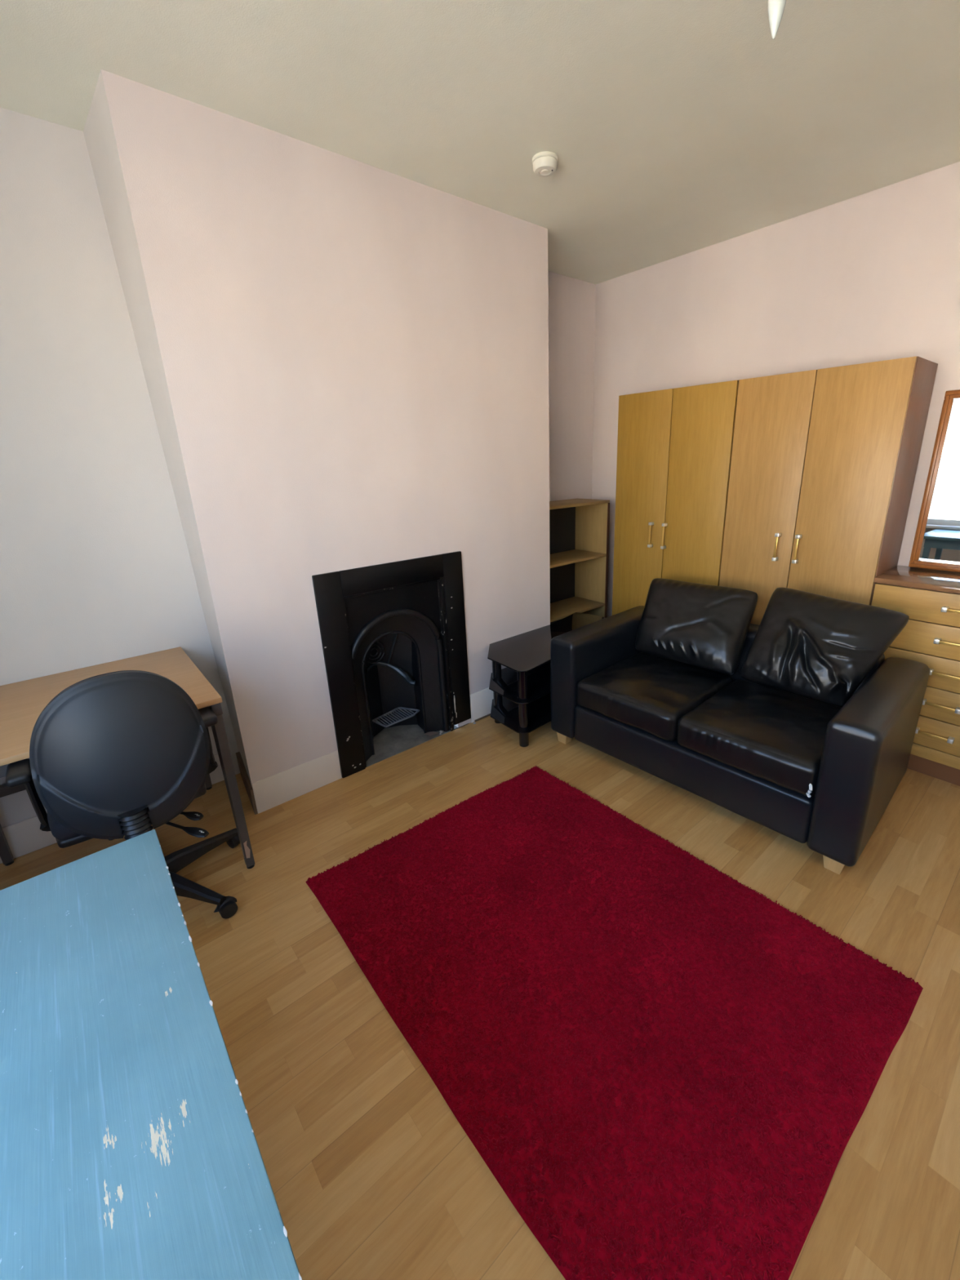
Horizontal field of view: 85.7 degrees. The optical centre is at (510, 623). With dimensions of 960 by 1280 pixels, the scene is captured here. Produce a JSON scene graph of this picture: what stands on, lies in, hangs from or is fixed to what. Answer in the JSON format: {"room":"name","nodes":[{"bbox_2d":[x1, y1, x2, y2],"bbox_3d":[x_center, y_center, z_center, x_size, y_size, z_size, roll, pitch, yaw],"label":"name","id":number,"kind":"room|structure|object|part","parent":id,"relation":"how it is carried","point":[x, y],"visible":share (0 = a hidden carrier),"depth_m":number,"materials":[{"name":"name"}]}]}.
{"room":"bedroom","nodes":[
{"label":"bedroom","id":0,"kind":"room"},
{"bbox_2d":[0,106,239,827],"bbox_3d":[-1.921,-0.378,1.955,1.700,2.649,0.150,-16,23,-38],"label":"wall","id":1,"kind":"structure","parent":0,"point":[96,568],"depth_m":1.98,"materials":[{"name":"white paint"}]},
{"bbox_2d":[0,753,224,863],"bbox_3d":[-1.906,0.851,2.215,1.298,0.150,0.014,-16,23,-38],"label":"baseboard","id":2,"kind":"structure","parent":1,"relation":"attached to","point":[24,837],"depth_m":2.14,"materials":[{"name":"paint"}]},
{"bbox_2d":[83,69,550,786],"bbox_3d":[-0.634,-0.654,2.694,1.914,2.649,0.455,-16,23,-38],"label":"wall","id":3,"kind":"structure","parent":0,"point":[344,360],"depth_m":2.19,"materials":[{"name":"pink paint"}]},
{"bbox_2d":[235,751,257,814],"bbox_3d":[-1.268,0.757,2.482,0.022,0.130,0.395,-13,21,-32],"label":"baseboard","id":4,"kind":"structure","parent":3,"relation":"attached to","point":[244,775],"depth_m":2.42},
{"bbox_2d":[251,750,342,813],"bbox_3d":[-1.001,0.743,2.450,0.400,0.160,0.006,-16,23,-38],"label":"baseboard","id":5,"kind":"structure","parent":3,"relation":"attached to","point":[278,788],"depth_m":2.44,"materials":[{"name":"paint"}]},
{"bbox_2d":[311,551,471,777],"bbox_3d":[-0.654,0.160,2.797,0.807,1.038,0.314,-16,23,-38],"label":"fireplace","id":6,"kind":"object","parent":3,"relation":"attached to","point":[393,634],"visible":1,"depth_m":2.72,"materials":[{"name":"black paint"}]},
{"bbox_3d":[-0.575,0.242,2.732,0.563,0.917,0.001,-16,23,-38],"label":"register plate","id":7,"kind":"part","parent":6,"relation":"part of","materials":[{"name":"black metal"}]},
{"bbox_3d":[-0.584,0.306,2.735,0.558,0.794,0.034,-16,23,-38],"label":"arch moulding","id":8,"kind":"part","parent":6,"relation":"part of","materials":[{"name":"black metal"}]},
{"bbox_2d":[469,687,493,722],"bbox_3d":[0.017,0.431,3.285,0.681,0.185,0.008,-16,23,-38],"label":"baseboard","id":9,"kind":"structure","parent":3,"relation":"attached to","point":[481,701],"depth_m":3.12,"materials":[{"name":"paint"}]},
{"bbox_2d":[474,713,490,721],"bbox_3d":[-0.171,0.571,3.151,0.125,0.012,0.012,-16,23,-38],"label":"trim","id":10,"kind":"structure","parent":3,"relation":"attached to","point":[489,714],"depth_m":3.15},
{"bbox_2d":[0,715,959,1279],"bbox_3d":[0.363,1.023,1.806,4.326,0.060,4.050,-16,23,-38],"label":"floor","id":11,"kind":"structure","parent":0,"point":[372,1175],"depth_m":1.48,"materials":[{"name":"brown wood"}]},
{"bbox_2d":[5,670,239,919],"bbox_3d":[-1.321,0.561,1.768,0.656,0.942,0.690,-16,23,-38],"label":"office chair","id":12,"kind":"object","parent":11,"relation":"on","point":[113,755],"visible":0.96,"depth_m":1.51,"materials":[{"name":"black plastic"}]},
{"bbox_3d":[-1.466,0.548,1.622,0.067,0.274,0.094,-16,23,-38],"label":"armrest","id":13,"kind":"part","parent":12,"relation":"part of","materials":[{"name":"black plastic"}]},
{"bbox_3d":[-1.344,0.548,1.814,0.430,0.074,0.430,-16,23,-38],"label":"seat","id":14,"kind":"part","parent":12,"relation":"part of","materials":[{"name":"black fabric"}]},
{"bbox_3d":[-1.096,0.675,1.710,0.219,0.028,0.036,3,18,13],"label":"lever","id":15,"kind":"part","parent":12,"relation":"part of","materials":[{"name":"black plastic"}]},
{"bbox_3d":[-1.126,0.638,1.742,0.190,0.026,0.036,1,18,9],"label":"lever","id":16,"kind":"part","parent":12,"relation":"part of","materials":[{"name":"black plastic"}]},
{"bbox_3d":[-1.149,0.930,1.833,0.305,0.070,0.050,3,18,16],"label":"leg","id":17,"kind":"part","parent":12,"relation":"part of","materials":[{"name":"black plastic"}]},
{"bbox_3d":[-1.219,0.874,2.015,0.050,0.070,0.305,10,21,32],"label":"leg","id":18,"kind":"part","parent":12,"relation":"part of","materials":[{"name":"black plastic"}]},
{"bbox_3d":[-1.153,0.456,1.879,0.133,0.274,0.092,-16,23,-38],"label":"armrest","id":19,"kind":"part","parent":12,"relation":"part of","materials":[{"name":"black plastic"}]},
{"bbox_2d":[213,896,236,912],"bbox_3d":[-1.003,0.983,1.814,0.075,0.033,0.026,-18,24,-41],"label":"caster","id":20,"kind":"object","parent":12,"relation":"attached to","point":[227,904],"depth_m":1.80,"materials":[{"name":"black plastic"}]},
{"bbox_2d":[234,834,239,841],"bbox_3d":[-1.146,0.879,2.149,0.069,0.031,0.026,7,20,26],"label":"caster","id":21,"kind":"object","parent":12,"relation":"attached to","point":[236,836],"depth_m":2.13,"materials":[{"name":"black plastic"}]},
{"bbox_2d":[0,646,254,868],"bbox_3d":[-1.601,0.632,1.919,0.926,0.730,0.745,-16,23,-38],"label":"desk","id":22,"kind":"object","parent":11,"relation":"on","point":[21,703],"visible":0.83,"depth_m":1.94,"materials":[{"name":"brown wood"}]},
{"bbox_3d":[-2.028,0.655,1.979,0.030,0.652,0.075,-16,23,-38],"label":"leg","id":23,"kind":"part","parent":22,"relation":"part of","materials":[{"name":"grey metal"}]},
{"bbox_3d":[-1.599,0.324,1.825,0.890,0.046,0.713,-16,23,-38],"label":"steel frame","id":24,"kind":"part","parent":22,"relation":"part of","materials":[{"name":"black metal"}]},
{"bbox_3d":[-1.482,0.493,2.430,0.030,0.652,0.075,-16,23,-38],"label":"leg","id":25,"kind":"part","parent":22,"relation":"part of","materials":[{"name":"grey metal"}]},
{"bbox_3d":[-1.059,0.629,1.966,0.030,0.652,0.098,-16,23,-38],"label":"leg","id":26,"kind":"part","parent":22,"relation":"part of","materials":[{"name":"grey metal"}]},
{"bbox_2d":[0,829,302,1279],"bbox_3d":[-0.731,0.995,0.647,0.775,0.765,0.968,-16,23,-38],"label":"table","id":27,"kind":"object","parent":11,"relation":"on","point":[130,1150],"visible":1,"depth_m":0.64,"materials":[{"name":"blue paint"}]},
{"bbox_2d":[365,723,468,767],"bbox_3d":[-0.660,0.627,3.035,0.710,0.004,0.440,-16,23,-38],"label":"hearth","id":28,"kind":"object","parent":11,"relation":"on","point":[389,742],"visible":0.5,"depth_m":2.93,"materials":[{"name":"concrete"}]},
{"bbox_2d":[424,731,438,735],"bbox_3d":[-0.458,0.632,2.986,0.070,0.001,0.056,-16,23,-38],"label":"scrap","id":29,"kind":"object","parent":28,"relation":"on","point":[430,733],"visible":1,"depth_m":2.98,"materials":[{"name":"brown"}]},
{"bbox_2d":[487,612,604,746],"bbox_3d":[0.283,0.298,3.221,1.038,0.462,0.525,-16,23,-38],"label":"tv stand","id":30,"kind":"object","parent":11,"relation":"on","point":[522,700],"visible":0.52,"depth_m":2.97,"materials":[{"name":"black glass"}]},
{"bbox_3d":[-0.077,0.371,3.042,0.053,0.454,0.053,-16,23,-38],"label":"leg","id":31,"kind":"part","parent":30,"relation":"part of","materials":[{"name":"black paint"}]},
{"bbox_2d":[488,662,551,704],"bbox_3d":[0.281,0.257,3.210,1.038,0.007,0.521,-16,23,-38],"label":"glass shelf","id":32,"kind":"object","parent":30,"relation":"attached to","point":[538,678],"depth_m":2.95,"materials":[{"name":"black glass"}]},
{"bbox_2d":[490,692,551,733],"bbox_3d":[0.286,0.424,3.263,1.038,0.007,0.521,-16,23,-38],"label":"glass shelf","id":33,"kind":"object","parent":30,"relation":"attached to","point":[506,713],"depth_m":2.98,"materials":[{"name":"black glass"}]},
{"bbox_3d":[0.068,0.450,2.782,0.053,0.454,0.053,-16,23,-38],"label":"leg","id":34,"kind":"part","parent":30,"relation":"part of","materials":[{"name":"black paint"}]},
{"bbox_3d":[0.277,0.082,3.152,1.038,0.008,0.525,-16,23,-38],"label":"glass","id":35,"kind":"part","parent":30,"relation":"part of","materials":[{"name":"black glass"}]},
{"bbox_2d":[549,498,609,624],"bbox_3d":[0.383,-0.279,3.803,0.645,1.200,0.320,-16,23,-38],"label":"bookcase","id":36,"kind":"object","parent":11,"relation":"on","point":[579,528],"visible":0.32,"depth_m":3.90,"materials":[{"name":"brown wood"}]},
{"bbox_3d":[0.280,-0.308,3.918,0.637,1.170,0.006,-16,23,-38],"label":"panel","id":37,"kind":"part","parent":36,"relation":"part of","materials":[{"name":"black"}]},
{"bbox_3d":[0.378,-0.475,3.739,0.608,0.018,0.303,-16,23,-38],"label":"shelf","id":38,"kind":"part","parent":36,"relation":"part of","materials":[{"name":"brown wood"}]},
{"bbox_3d":[0.389,-0.114,3.855,0.608,0.018,0.303,-16,23,-38],"label":"shelf","id":39,"kind":"part","parent":36,"relation":"part of","materials":[{"name":"brown wood"}]},
{"bbox_3d":[0.620,-0.340,4.000,0.018,1.182,0.313,-16,23,-38],"label":"panel","id":40,"kind":"part","parent":36,"relation":"part of","materials":[{"name":"brown wood"}]},
{"bbox_2d":[305,765,923,1279],"bbox_3d":[0.211,1.009,1.726,1.195,0.023,1.647,-16,23,-38],"label":"rug","id":41,"kind":"object","parent":11,"relation":"on","point":[666,1069],"visible":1,"depth_m":1.43,"materials":[{"name":"fabric"}]},
{"bbox_2d":[612,380,738,615],"bbox_3d":[1.087,-0.508,3.364,0.400,1.862,0.768,-16,23,-38],"label":"wardrobe","id":42,"kind":"object","parent":11,"relation":"on","point":[674,446],"visible":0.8,"depth_m":3.12,"materials":[{"name":"brown wood"}]},
{"bbox_3d":[0.841,-0.543,3.393,0.018,1.796,0.382,-16,23,-38],"label":"door","id":43,"kind":"part","parent":42,"relation":"part of","materials":[{"name":"brown wood"}]},
{"bbox_3d":[0.890,-0.566,3.283,0.032,0.158,0.021,-16,23,-38],"label":"handle","id":44,"kind":"part","parent":42,"relation":"part of","materials":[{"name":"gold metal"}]},
{"bbox_3d":[0.954,-0.546,3.214,0.032,0.158,0.021,-16,23,-38],"label":"handle","id":45,"kind":"part","parent":42,"relation":"part of","materials":[{"name":"gold metal"}]},
{"bbox_3d":[1.093,-0.462,3.115,0.018,1.796,0.377,-16,23,-38],"label":"door","id":46,"kind":"part","parent":42,"relation":"part of","materials":[{"name":"brown wood"}]},
{"bbox_2d":[550,605,929,874],"bbox_3d":[1.017,0.395,2.556,0.843,0.641,1.473,-18,24,-41],"label":"sofa","id":47,"kind":"object","parent":11,"relation":"on","point":[868,744],"visible":0.59,"depth_m":2.09,"materials":[{"name":"black leather"}]},
{"bbox_3d":[0.567,0.248,3.005,0.843,0.559,0.168,-18,24,-41],"label":"armrest","id":48,"kind":"part","parent":47,"relation":"part of","materials":[{"name":"black leather"}]},
{"bbox_2d":[576,652,731,741],"bbox_3d":[0.737,0.341,2.673,0.619,0.170,0.571,-18,24,-41],"label":"seat cushion","id":49,"kind":"object","parent":47,"relation":"on","point":[650,694],"visible":0.78,"depth_m":2.54,"materials":[{"name":"black leather"}]},
{"bbox_2d":[635,577,757,675],"bbox_3d":[0.955,-0.012,2.773,0.323,0.383,0.652,-17,23,-38],"label":"cushion","id":50,"kind":"object","parent":47,"relation":"on","point":[704,626],"visible":1,"depth_m":2.67,"materials":[{"name":"black leather"}]},
{"bbox_2d":[676,680,841,797],"bbox_3d":[1.129,0.458,2.274,0.625,0.167,0.573,-18,24,-41],"label":"seat cushion","id":51,"kind":"object","parent":47,"relation":"on","point":[775,736],"visible":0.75,"depth_m":2.14,"materials":[{"name":"black leather"}]},
{"bbox_3d":[1.258,0.223,2.744,0.158,0.443,1.147,-18,24,-41],"label":"backrest","id":52,"kind":"part","parent":47,"relation":"part of","materials":[{"name":"black leather"}]},
{"bbox_2d":[740,587,908,706],"bbox_3d":[1.366,0.095,2.293,0.346,0.406,0.553,-18,24,-41],"label":"cushion","id":53,"kind":"object","parent":47,"relation":"on","point":[818,647],"visible":1,"depth_m":2.23,"materials":[{"name":"black leather"}]},
{"bbox_3d":[1.467,0.512,2.097,0.843,0.559,0.168,-18,24,-41],"label":"armrest","id":54,"kind":"part","parent":47,"relation":"part of","materials":[{"name":"black leather"}]},
{"bbox_2d":[719,355,937,625],"bbox_3d":[1.592,-0.345,2.809,0.400,1.862,0.758,-16,23,-38],"label":"wardrobe","id":55,"kind":"object","parent":11,"relation":"on","point":[824,464],"visible":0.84,"depth_m":2.52,"materials":[{"name":"brown wood"}]},
{"bbox_3d":[1.346,-0.381,2.839,0.018,1.796,0.372,-16,23,-38],"label":"door","id":56,"kind":"part","parent":55,"relation":"part of","materials":[{"name":"brown wood"}]},
{"bbox_3d":[1.401,-0.405,2.723,0.032,0.146,0.021,-16,23,-38],"label":"handle","id":57,"kind":"part","parent":55,"relation":"part of","materials":[{"name":"gold metal"}]},
{"bbox_3d":[1.468,-0.384,2.650,0.032,0.146,0.021,-16,23,-38],"label":"handle","id":58,"kind":"part","parent":55,"relation":"part of","materials":[{"name":"gold metal"}]},
{"bbox_3d":[1.595,-0.300,2.565,0.018,1.796,0.378,-16,23,-38],"label":"door","id":59,"kind":"part","parent":55,"relation":"part of","materials":[{"name":"brown wood"}]},
{"bbox_2d":[871,564,959,786],"bbox_3d":[2.079,0.255,2.426,0.402,0.925,0.685,-16,23,-38],"label":"dresser","id":60,"kind":"object","parent":11,"relation":"on","point":[930,598],"visible":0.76,"depth_m":2.35,"materials":[{"name":"brown wood"}]},
{"bbox_3d":[1.948,-0.054,2.216,0.018,0.140,0.675,-16,23,-38],"label":"drawer","id":61,"kind":"part","parent":60,"relation":"part of","materials":[{"name":"brown wood"}]},
{"bbox_3d":[1.957,0.227,2.306,0.018,0.143,0.675,-16,23,-38],"label":"drawer","id":62,"kind":"part","parent":60,"relation":"part of","materials":[{"name":"brown wood"}]},
{"bbox_3d":[1.952,0.086,2.261,0.018,0.143,0.675,-16,23,-38],"label":"drawer","id":63,"kind":"part","parent":60,"relation":"part of","materials":[{"name":"brown wood"}]},
{"bbox_2d":[908,390,959,572],"bbox_3d":[2.191,-0.620,2.291,0.033,0.815,0.560,-15,22,-39],"label":"mirror","id":64,"kind":"object","parent":60,"relation":"on","point":[936,543],"visible":1,"depth_m":2.46,"materials":[{"name":"brown wood"}]},
{"bbox_3d":[1.946,0.512,2.380,0.032,0.021,0.148,-16,23,-38],"label":"handle","id":65,"kind":"part","parent":60,"relation":"part of","materials":[{"name":"gold metal"}]},
{"bbox_3d":[1.968,0.608,2.429,0.018,0.058,0.675,-16,23,-38],"label":"rail","id":66,"kind":"part","parent":60,"relation":"part of","materials":[{"name":"brown wood"}]},
{"bbox_3d":[1.965,0.509,2.397,0.018,0.142,0.675,-16,23,-38],"label":"drawer","id":67,"kind":"part","parent":60,"relation":"part of","materials":[{"name":"brown wood"}]},
{"bbox_3d":[1.961,0.368,2.352,0.018,0.144,0.675,-16,23,-38],"label":"drawer","id":68,"kind":"part","parent":60,"relation":"part of","materials":[{"name":"brown wood"}]},
{"bbox_3d":[1.942,0.371,2.335,0.032,0.021,0.148,-16,23,-38],"label":"handle","id":69,"kind":"part","parent":60,"relation":"part of","materials":[{"name":"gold metal"}]},
{"bbox_3d":[1.938,0.230,2.290,0.032,0.021,0.148,-16,23,-38],"label":"handle","id":70,"kind":"part","parent":60,"relation":"part of","materials":[{"name":"gold metal"}]},
{"bbox_3d":[1.934,0.089,2.245,0.032,0.021,0.148,-16,23,-38],"label":"handle","id":71,"kind":"part","parent":60,"relation":"part of","materials":[{"name":"gold metal"}]},
{"bbox_3d":[1.929,-0.051,2.200,0.032,0.021,0.148,-16,23,-38],"label":"handle","id":72,"kind":"part","parent":60,"relation":"part of","materials":[{"name":"gold metal"}]},
{"bbox_2d":[0,0,959,284],"bbox_3d":[0.283,-1.574,0.973,4.326,0.100,4.050,-16,23,-38],"label":"ceiling","id":73,"kind":"structure","parent":0,"point":[674,128],"depth_m":1.68,"materials":[{"name":"beige paint"}]},
{"bbox_2d":[532,151,558,177],"bbox_3d":[0.139,-1.848,2.084,0.104,0.048,0.104,7,20,25],"label":"smoke detector","id":74,"kind":"object","parent":73,"relation":"attached to","point":[544,163],"visible":1,"depth_m":2.05,"materials":[{"name":"beige plastic"}]},
{"bbox_2d":[768,0,786,39],"bbox_3d":[0.529,-1.353,0.996,0.080,0.349,0.080,-16,23,-38],"label":"pendant light","id":75,"kind":"object","parent":73,"relation":"hanging from","point":[775,7],"visible":1,"depth_m":1.03,"materials":[{"name":"white"}]},
{"bbox_2d":[547,271,595,501],"bbox_3d":[0.180,-1.007,3.717,1.326,2.649,0.100,-16,23,-38],"label":"wall","id":76,"kind":"structure","parent":0,"point":[571,301],"depth_m":3.68,"materials":[{"name":"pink paint"}]},
{"bbox_2d":[591,161,959,617],"bbox_3d":[1.960,-0.720,2.652,0.100,2.649,3.905,-16,23,-38],"label":"wall","id":77,"kind":"structure","parent":0,"point":[873,276],"depth_m":2.73,"materials":[{"name":"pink paint"}]}
]}

